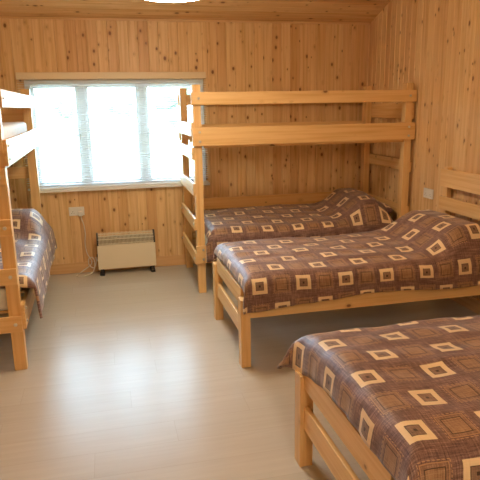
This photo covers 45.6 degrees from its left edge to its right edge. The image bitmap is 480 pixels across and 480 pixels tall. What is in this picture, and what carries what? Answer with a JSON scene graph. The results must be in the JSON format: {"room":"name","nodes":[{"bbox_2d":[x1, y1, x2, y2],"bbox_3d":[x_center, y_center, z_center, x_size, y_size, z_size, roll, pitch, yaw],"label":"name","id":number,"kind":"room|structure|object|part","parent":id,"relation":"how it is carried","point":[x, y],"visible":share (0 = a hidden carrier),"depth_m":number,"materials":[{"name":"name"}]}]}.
{"room":"dormitory bedroom","nodes":[
{"label":"dormitory bedroom","id":0,"kind":"room"},
{"bbox_2d":[0,19,369,263],"bbox_3d":[-0.781,-0.928,5.682,4.400,2.429,0.100,-4,14,-13],"label":"wall","id":1,"kind":"structure","parent":0,"point":[234,57],"depth_m":5.68,"materials":[{"name":"brown wood"}]},
{"bbox_2d":[69,207,84,215],"bbox_3d":[-1.596,-0.280,5.573,0.146,0.086,0.014,-4,14,-13],"label":"double socket","id":2,"kind":"object","parent":1,"relation":"attached to","point":[73,211],"visible":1,"depth_m":5.57,"materials":[{"name":"white plastic"}]},
{"bbox_2d":[24,79,209,192],"bbox_3d":[-1.165,-1.017,5.534,1.720,1.037,0.145,-4,14,-13],"label":"window","id":3,"kind":"structure","parent":1,"relation":"in","point":[40,84],"depth_m":5.50,"materials":[{"name":"white paint"}]},
{"bbox_3d":[-1.727,-0.994,5.428,0.417,0.925,0.058,-4,14,-13],"label":"sash","id":4,"kind":"part","parent":3,"relation":"part of","materials":[{"name":"white paint"}]},
{"bbox_2d":[15,72,207,190],"bbox_3d":[-1.175,-1.051,5.476,1.740,1.075,0.053,-4,14,-13],"label":"blind","id":5,"kind":"object","parent":3,"relation":"attached to","point":[19,75],"visible":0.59,"depth_m":5.43,"materials":[{"name":"beige plastic"}]},
{"bbox_3d":[-1.874,-0.979,5.317,0.002,1.000,0.031,-4,14,-13],"label":"ladder cord","id":6,"kind":"part","parent":5,"relation":"part of","materials":[{"name":"white fabric"}]},
{"bbox_3d":[-1.165,-0.535,5.591,1.732,0.017,0.026,-4,14,-13],"label":"rail","id":7,"kind":"part","parent":5,"relation":"part of","materials":[{"name":"white"}]},
{"bbox_3d":[-0.910,-1.046,5.535,0.002,1.000,0.031,-4,14,-13],"label":"ladder cord","id":8,"kind":"part","parent":5,"relation":"part of","materials":[{"name":"white fabric"}]},
{"bbox_3d":[-1.221,-1.030,5.542,0.498,0.925,0.058,-4,14,-13],"label":"sash","id":9,"kind":"part","parent":3,"relation":"part of","materials":[{"name":"white paint"}]},
{"bbox_3d":[-1.147,-0.515,5.607,1.720,0.025,0.055,-4,14,-13],"label":"sill","id":10,"kind":"part","parent":3,"relation":"part of","materials":[{"name":"white paint"}]},
{"bbox_3d":[-0.665,-1.069,5.668,0.521,0.925,0.058,-4,14,-13],"label":"sash","id":11,"kind":"part","parent":3,"relation":"part of","materials":[{"name":"white paint"}]},
{"bbox_2d":[50,255,194,274],"bbox_3d":[-0.749,0.216,5.892,4.328,0.105,0.016,-4,14,-13],"label":"baseboard","id":12,"kind":"structure","parent":1,"relation":"attached to","point":[66,268],"depth_m":5.72,"materials":[{"name":"brown wood"}]},
{"bbox_2d":[0,16,370,24],"bbox_3d":[-0.787,-2.066,5.357,4.360,0.018,0.016,-4,14,-13],"label":"trim","id":13,"kind":"structure","parent":1,"relation":"attached to","point":[1,17],"depth_m":5.40,"materials":[{"name":"brown wood"}]},
{"bbox_2d":[0,0,390,22],"bbox_3d":[0.059,-1.928,1.664,4.360,1.380,7.471,-4,14,-13],"label":"ceiling","id":14,"kind":"structure","parent":0,"point":[359,11],"depth_m":5.25,"materials":[{"name":"brown wood"}]},
{"bbox_2d":[148,0,194,1],"bbox_3d":[-0.413,-1.877,3.264,0.450,0.910,0.450,-4,14,-13],"label":"pendant lamp","id":15,"kind":"object","parent":14,"relation":"hanging from","point":[148,0],"visible":1,"depth_m":3.50,"materials":[{"name":"white"}]},
{"bbox_2d":[0,263,477,479],"bbox_3d":[0.110,1.130,2.380,4.360,0.100,7.471,-4,14,-13],"label":"floor","id":16,"kind":"structure","parent":0,"point":[131,374],"depth_m":3.37,"materials":[{"name":"laminate"}]},
{"bbox_2d":[0,89,41,370],"bbox_3d":[-2.038,-0.226,4.218,0.963,1.772,2.019,-4,14,-14],"label":"bunk bed","id":17,"kind":"object","parent":16,"relation":"on","point":[13,148],"visible":0.71,"depth_m":3.53,"materials":[{"name":"brown wood"}]},
{"bbox_2d":[0,288,21,310],"bbox_3d":[-2.058,0.206,4.327,0.860,0.155,1.800,-4,14,-14],"label":"mattress","id":18,"kind":"object","parent":17,"relation":"on","point":[3,299],"visible":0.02,"depth_m":3.57,"materials":[{"name":"beige fabric"}]},
{"bbox_2d":[0,209,56,318],"bbox_3d":[-1.963,0.113,4.305,0.995,0.465,1.800,-4,14,-14],"label":"duvet","id":19,"kind":"object","parent":18,"relation":"on","point":[35,241],"visible":0.84,"depth_m":4.37,"materials":[{"name":"fabric"}]},
{"bbox_3d":[-1.401,-0.050,3.421,0.075,1.772,0.066,-4,14,-14],"label":"post","id":20,"kind":"part","parent":17,"relation":"part of","materials":[{"name":"brown wood"}]},
{"bbox_2d":[2,122,26,138],"bbox_3d":[-2.071,-0.732,4.097,0.860,0.175,1.780,-4,14,-14],"label":"mattress","id":21,"kind":"object","parent":17,"relation":"on","point":[10,129],"visible":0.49,"depth_m":4.22,"materials":[{"name":"white fabric"}]},
{"bbox_3d":[-1.605,-1.016,4.158,0.022,0.101,2.005,-4,14,-14],"label":"guard rail","id":22,"kind":"part","parent":17,"relation":"part of","materials":[{"name":"brown wood"}]},
{"bbox_3d":[-1.600,-0.717,4.228,0.022,0.150,2.005,-4,14,-14],"label":"rail","id":23,"kind":"part","parent":17,"relation":"part of","materials":[{"name":"brown wood"}]},
{"bbox_3d":[-1.583,0.258,4.457,0.022,0.155,2.005,-4,14,-14],"label":"rail","id":24,"kind":"part","parent":17,"relation":"part of","materials":[{"name":"brown wood"}]},
{"bbox_3d":[-1.875,-0.463,5.217,0.075,1.772,0.066,-4,14,-14],"label":"post","id":25,"kind":"part","parent":17,"relation":"part of","materials":[{"name":"brown wood"}]},
{"bbox_2d":[76,211,97,276],"bbox_3d":[-1.530,0.034,5.583,0.218,0.626,0.147,-10,16,-34],"label":"power cable","id":26,"kind":"object","parent":16,"relation":"on","point":[80,213],"visible":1,"depth_m":5.62,"materials":[{"name":"white plastic"}]},
{"bbox_2d":[96,229,155,275],"bbox_3d":[-1.128,0.121,5.659,0.571,0.409,0.150,-4,14,-13],"label":"heater","id":27,"kind":"object","parent":16,"relation":"on","point":[129,250],"visible":1,"depth_m":5.62,"materials":[{"name":"beige metal"}]},
{"bbox_2d":[98,230,153,245],"bbox_3d":[-1.126,-0.025,5.626,0.539,0.108,0.100,-4,14,-13],"label":"grille","id":28,"kind":"object","parent":27,"relation":"attached to","point":[142,239],"depth_m":5.60,"materials":[{"name":"beige metal"}]},
{"bbox_2d":[177,83,416,292],"bbox_3d":[0.485,-0.557,5.450,2.019,1.772,0.963,-4,13,-12],"label":"bunk bed","id":29,"kind":"object","parent":16,"relation":"on","point":[364,132],"visible":0.7,"depth_m":5.00,"materials":[{"name":"brown wood"}]},
{"bbox_3d":[-0.533,-0.588,5.651,0.066,1.772,0.075,-4,13,-12],"label":"post","id":30,"kind":"part","parent":29,"relation":"part of","materials":[{"name":"brown wood"}]},
{"bbox_3d":[0.397,-0.142,6.020,2.005,0.155,0.022,-4,13,-12],"label":"rail","id":31,"kind":"part","parent":29,"relation":"part of","materials":[{"name":"brown wood"}]},
{"bbox_3d":[-0.349,-0.405,4.857,0.066,1.772,0.075,-4,13,-12],"label":"post","id":32,"kind":"part","parent":29,"relation":"part of","materials":[{"name":"brown wood"}]},
{"bbox_3d":[0.602,0.063,5.133,2.005,0.155,0.022,-4,13,-12],"label":"rail","id":33,"kind":"part","parent":29,"relation":"part of","materials":[{"name":"brown wood"}]},
{"bbox_3d":[0.376,-1.416,5.722,2.005,0.101,0.022,-4,13,-12],"label":"guard rail","id":34,"kind":"part","parent":29,"relation":"part of","materials":[{"name":"brown wood"}]},
{"bbox_3d":[0.381,-1.117,5.792,2.005,0.150,0.022,-4,13,-12],"label":"rail","id":35,"kind":"part","parent":29,"relation":"part of","materials":[{"name":"brown wood"}]},
{"bbox_3d":[0.409,-0.417,5.880,1.811,0.111,0.022,-4,13,-12],"label":"guard rail","id":36,"kind":"part","parent":29,"relation":"part of","materials":[{"name":"brown wood"}]},
{"bbox_3d":[0.586,-0.912,4.905,2.005,0.150,0.022,-4,13,-12],"label":"rail","id":37,"kind":"part","parent":29,"relation":"part of","materials":[{"name":"brown wood"}]},
{"bbox_3d":[0.581,-1.212,4.835,2.005,0.101,0.022,-4,13,-12],"label":"guard rail","id":38,"kind":"part","parent":29,"relation":"part of","materials":[{"name":"brown wood"}]},
{"bbox_3d":[1.323,-0.713,6.052,0.066,1.772,0.075,-4,13,-12],"label":"post","id":39,"kind":"part","parent":29,"relation":"part of","materials":[{"name":"brown wood"}]},
{"bbox_3d":[1.507,-0.529,5.257,0.066,1.772,0.075,-4,13,-12],"label":"post","id":40,"kind":"part","parent":29,"relation":"part of","materials":[{"name":"brown wood"}]},
{"bbox_3d":[0.501,-0.131,5.578,1.800,0.155,0.860,-4,13,-12],"label":"mattress","id":41,"kind":"object","parent":29,"relation":"on","visible":0},
{"bbox_2d":[193,188,393,262],"bbox_3d":[0.487,-0.193,5.477,1.813,0.490,1.009,-4,13,-12],"label":"duvet","id":42,"kind":"object","parent":41,"relation":"on","point":[343,211],"visible":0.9,"depth_m":5.21,"materials":[{"name":"fabric"}]},
{"bbox_2d":[378,201,392,213],"bbox_3d":[1.221,-0.308,5.630,0.380,0.164,0.600,-4,13,-11],"label":"pillow","id":43,"kind":"object","parent":41,"relation":"on","point":[386,207],"visible":0.09,"depth_m":5.40,"materials":[{"name":"fabric"}]},
{"bbox_2d":[295,370,393,479],"bbox_3d":[1.310,0.516,2.304,1.972,1.090,0.949,-4,14,-13],"label":"bed","id":44,"kind":"object","parent":16,"relation":"on","point":[309,431],"visible":0.42,"depth_m":2.26,"materials":[{"name":"brown wood"}]},
{"bbox_3d":[0.288,0.802,2.572,0.062,0.445,0.075,-4,14,-13],"label":"leg","id":45,"kind":"part","parent":44,"relation":"part of","materials":[{"name":"brown wood"}]},
{"bbox_3d":[1.313,0.603,2.325,1.840,0.145,0.860,-4,14,-13],"label":"mattress","id":46,"kind":"object","parent":44,"relation":"on","visible":0},
{"bbox_2d":[277,315,479,479],"bbox_3d":[1.268,0.480,2.305,2.001,0.400,1.158,-4,14,-13],"label":"duvet","id":47,"kind":"object","parent":46,"relation":"on","point":[410,390],"visible":1,"depth_m":2.01,"materials":[{"name":"fabric"}]},
{"bbox_2d":[212,167,479,367],"bbox_3d":[0.854,0.103,4.098,1.972,1.090,0.949,-4,14,-13],"label":"bed","id":48,"kind":"object","parent":16,"relation":"on","point":[450,178],"visible":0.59,"depth_m":3.77,"materials":[{"name":"brown wood"}]},
{"bbox_3d":[-0.168,0.389,4.367,0.062,0.445,0.075,-4,14,-13],"label":"leg","id":49,"kind":"part","parent":48,"relation":"part of","materials":[{"name":"brown wood"}]},
{"bbox_3d":[0.029,0.575,3.557,0.062,0.445,0.075,-4,14,-13],"label":"leg","id":50,"kind":"part","parent":48,"relation":"part of","materials":[{"name":"brown wood"}]},
{"bbox_3d":[0.958,0.358,3.705,1.843,0.120,0.024,-4,14,-13],"label":"rail","id":51,"kind":"part","parent":48,"relation":"part of","materials":[{"name":"brown wood"}]},
{"bbox_3d":[1.691,-0.058,4.725,0.045,1.090,0.055,-4,14,-13],"label":"headboard post","id":52,"kind":"part","parent":48,"relation":"part of","materials":[{"name":"brown wood"}]},
{"bbox_3d":[0.858,0.190,4.119,1.840,0.145,0.860,-4,14,-13],"label":"mattress","id":53,"kind":"object","parent":48,"relation":"on","visible":0},
{"bbox_2d":[213,209,479,314],"bbox_3d":[0.828,0.072,4.077,1.904,0.417,1.020,-4,14,-13],"label":"duvet","id":54,"kind":"object","parent":53,"relation":"on","point":[428,249],"visible":1,"depth_m":3.74,"materials":[{"name":"fabric"}]},
{"bbox_2d":[368,0,479,300],"bbox_3d":[2.249,-0.876,2.438,0.100,3.708,7.671,-4,14,-13],"label":"wall","id":55,"kind":"structure","parent":0,"point":[432,45],"depth_m":4.85,"materials":[{"name":"brown wood"}]},
{"bbox_2d":[423,188,433,198],"bbox_3d":[1.645,-0.407,4.987,0.014,0.086,0.146,-4,14,-13],"label":"double socket","id":56,"kind":"object","parent":55,"relation":"attached to","point":[428,193],"visible":1,"depth_m":4.98,"materials":[{"name":"white plastic"}]},
{"bbox_2d":[449,296,479,314],"bbox_3d":[2.222,0.882,2.836,0.016,0.105,7.471,-4,14,-13],"label":"baseboard","id":57,"kind":"structure","parent":55,"relation":"attached to","point":[469,302],"depth_m":4.50,"materials":[{"name":"brown wood"}]},
{"label":"outside","id":58,"kind":"structure","parent":0,"visible":0},
{"bbox_2d":[37,115,193,181],"bbox_3d":[-17.453,-14.538,72.579,160.000,0.150,139.400,-4,14,-13],"label":"ground","id":59,"kind":"structure","parent":58,"point":[157,120],"depth_m":29.83,"materials":[{"name":"white"}]},
{"bbox_2d":[149,87,190,137],"bbox_3d":[-4.564,-9.183,38.691,3.246,4.464,3.336,-4,14,-13],"label":"tree","id":60,"kind":"object","parent":59,"relation":"on","point":[171,95],"visible":0.44,"depth_m":37.73,"materials":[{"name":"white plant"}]}
]}

